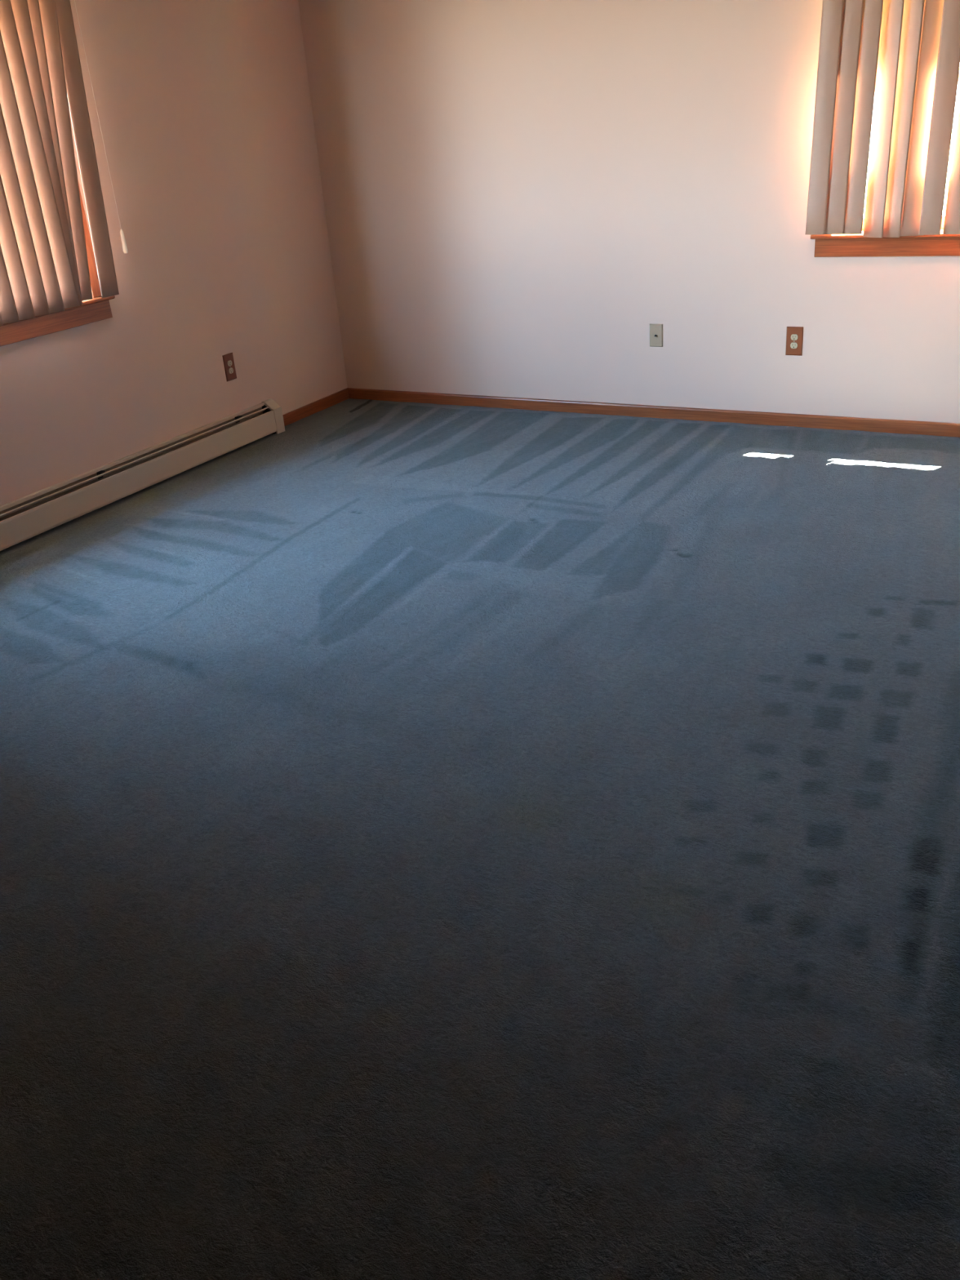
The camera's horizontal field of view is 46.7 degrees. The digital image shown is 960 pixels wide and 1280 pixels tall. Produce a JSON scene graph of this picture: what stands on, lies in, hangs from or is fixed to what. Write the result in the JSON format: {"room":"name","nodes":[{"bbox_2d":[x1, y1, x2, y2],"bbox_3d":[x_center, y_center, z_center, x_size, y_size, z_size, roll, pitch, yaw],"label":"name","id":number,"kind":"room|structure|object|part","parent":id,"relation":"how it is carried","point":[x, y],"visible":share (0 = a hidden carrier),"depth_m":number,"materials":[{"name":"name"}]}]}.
{"room":"empty bedroom","nodes":[
{"label":"empty bedroom","id":0,"kind":"room"},
{"bbox_2d":[0,0,347,506],"bbox_3d":[-2.347,-1.383,4.040,0.160,2.440,6.070,10,30,28],"label":"wall","id":1,"kind":"structure","parent":0,"point":[204,107],"depth_m":5.39,"materials":[{"name":"beige paint"}]},
{"bbox_2d":[0,180,115,346],"bbox_3d":[-2.308,-1.652,4.000,0.223,1.351,2.136,10,30,28],"label":"window","id":2,"kind":"structure","parent":1,"relation":"in","point":[97,308],"depth_m":4.85,"materials":[{"name":"brown wood"}]},
{"bbox_3d":[-2.223,-1.120,4.234,0.128,0.019,2.136,10,30,28],"label":"sill","id":3,"kind":"part","parent":2,"relation":"part of","materials":[{"name":"brown wood"}]},
{"bbox_2d":[0,0,128,325],"bbox_3d":[-2.182,-1.712,3.937,0.124,1.313,2.364,10,30,28],"label":"vertical blind","id":4,"kind":"object","parent":2,"relation":"attached to","point":[44,268],"visible":1,"depth_m":4.54,"materials":[{"name":"beige plastic"}]},
{"bbox_3d":[-1.660,-2.306,4.809,0.001,1.007,0.001,10,30,28],"label":"pull cord","id":5,"kind":"part","parent":4,"relation":"part of","materials":[{"name":"white plastic"}]},
{"bbox_3d":[-2.245,-1.685,3.943,0.016,1.251,2.052,10,30,28],"label":"casing","id":6,"kind":"part","parent":2,"relation":"part of","materials":[{"name":"brown wood"}]},
{"bbox_2d":[0,399,284,551],"bbox_3d":[-1.983,-0.500,4.758,0.078,0.176,3.575,10,30,28],"label":"baseboard heater","id":7,"kind":"object","parent":1,"relation":"attached to","point":[31,515],"visible":1,"depth_m":5.26,"materials":[{"name":"beige metal"}]},
{"bbox_3d":[-2.024,-0.495,4.746,0.020,0.159,3.513,10,30,28],"label":"panel","id":8,"kind":"part","parent":7,"relation":"part of","materials":[{"name":"beige metal"}]},
{"bbox_2d":[222,352,236,381],"bbox_3d":[-1.305,-1.425,5.803,0.008,0.135,0.078,10,30,28],"label":"electrical outlet","id":9,"kind":"object","parent":1,"relation":"attached to","point":[228,359],"visible":1,"depth_m":5.80,"materials":[{"name":"brown plastic"}]},
{"bbox_2d":[227,360,231,366],"bbox_3d":[-1.304,-1.442,5.793,0.002,0.028,0.034,10,30,28],"label":"receptacle","id":10,"kind":"object","parent":9,"relation":"attached to","point":[229,362],"depth_m":5.79,"materials":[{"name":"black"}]},
{"bbox_2d":[228,367,233,373],"bbox_3d":[-1.301,-1.407,5.810,0.002,0.028,0.034,10,30,28],"label":"receptacle","id":11,"kind":"object","parent":9,"relation":"attached to","point":[230,369],"depth_m":5.81,"materials":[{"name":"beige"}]},
{"bbox_2d":[282,388,349,426],"bbox_3d":[-0.974,-1.341,6.447,0.012,0.064,0.723,10,30,28],"label":"baseboard","id":12,"kind":"structure","parent":1,"relation":"attached to","point":[292,416],"depth_m":6.46,"materials":[{"name":"brown wood"}]},
{"bbox_2d":[0,398,959,1279],"bbox_3d":[-0.302,0.059,3.534,4.640,0.012,6.070,10,30,28],"label":"floor","id":13,"kind":"structure","parent":0,"point":[437,842],"depth_m":2.56,"materials":[{"name":"blue carpet"}]},
{"bbox_2d":[297,0,959,423],"bbox_3d":[1.105,-2.255,5.240,4.480,2.440,0.160,10,30,28],"label":"wall","id":14,"kind":"structure","parent":0,"point":[514,192],"depth_m":5.50,"materials":[{"name":"beige paint"}]},
{"bbox_2d":[346,387,959,437],"bbox_3d":[1.082,-1.164,5.730,4.320,0.064,0.012,10,30,28],"label":"baseboard","id":15,"kind":"structure","parent":14,"relation":"attached to","point":[830,422],"depth_m":5.76,"materials":[{"name":"brown wood"}]},
{"bbox_2d":[649,324,662,346],"bbox_3d":[0.892,-1.545,5.642,0.070,0.114,0.016,10,30,28],"label":"cable plate","id":16,"kind":"object","parent":14,"relation":"attached to","point":[655,330],"visible":1,"depth_m":5.64,"materials":[{"name":"beige plastic"}]},
{"bbox_2d":[785,326,803,355],"bbox_3d":[1.505,-1.431,5.324,0.078,0.135,0.008,10,30,28],"label":"electrical outlet","id":17,"kind":"object","parent":14,"relation":"attached to","point":[794,335],"visible":1,"depth_m":5.32,"materials":[{"name":"brown plastic"}]},
{"bbox_2d":[790,342,797,348],"bbox_3d":[1.505,-1.412,5.330,0.034,0.028,0.002,10,30,28],"label":"receptacle","id":18,"kind":"object","parent":17,"relation":"attached to","point":[793,345],"depth_m":5.33,"materials":[{"name":"white plastic"}]},
{"bbox_2d":[791,333,797,340],"bbox_3d":[1.502,-1.447,5.313,0.034,0.028,0.002,10,30,28],"label":"receptacle","id":19,"kind":"object","parent":17,"relation":"attached to","point":[793,336],"depth_m":5.31,"materials":[{"name":"white plastic"}]},
{"bbox_2d":[810,68,959,257],"bbox_3d":[2.113,-2.298,4.569,1.376,1.351,0.223,10,30,28],"label":"window","id":20,"kind":"structure","parent":14,"relation":"in","point":[825,245],"depth_m":4.95,"materials":[{"name":"brown wood"}]},
{"bbox_2d":[804,0,959,237],"bbox_3d":[2.062,-2.309,4.436,1.480,1.315,0.108,10,30,28],"label":"vertical blind","id":21,"kind":"object","parent":20,"relation":"attached to","point":[900,57],"visible":1,"depth_m":4.67,"materials":[{"name":"beige plastic"}]},
{"bbox_3d":[2.134,-1.754,4.787,1.376,0.019,0.128,10,30,28],"label":"sill","id":22,"kind":"part","parent":20,"relation":"part of","materials":[{"name":"brown wood"}]},
{"bbox_3d":[2.149,-2.075,4.709,1.152,0.616,0.032,10,30,28],"label":"sash","id":23,"kind":"part","parent":20,"relation":"part of","materials":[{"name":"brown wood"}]},
{"label":"outside","id":24,"kind":"structure","parent":0,"visible":0},
{"bbox_2d":[863,128,954,217],"bbox_3d":[10.771,-9.018,21.678,64.000,0.020,39.540,10,30,28],"label":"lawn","id":25,"kind":"structure","parent":24,"point":[953,131],"depth_m":23.38,"materials":[{"name":"white"}]}
]}

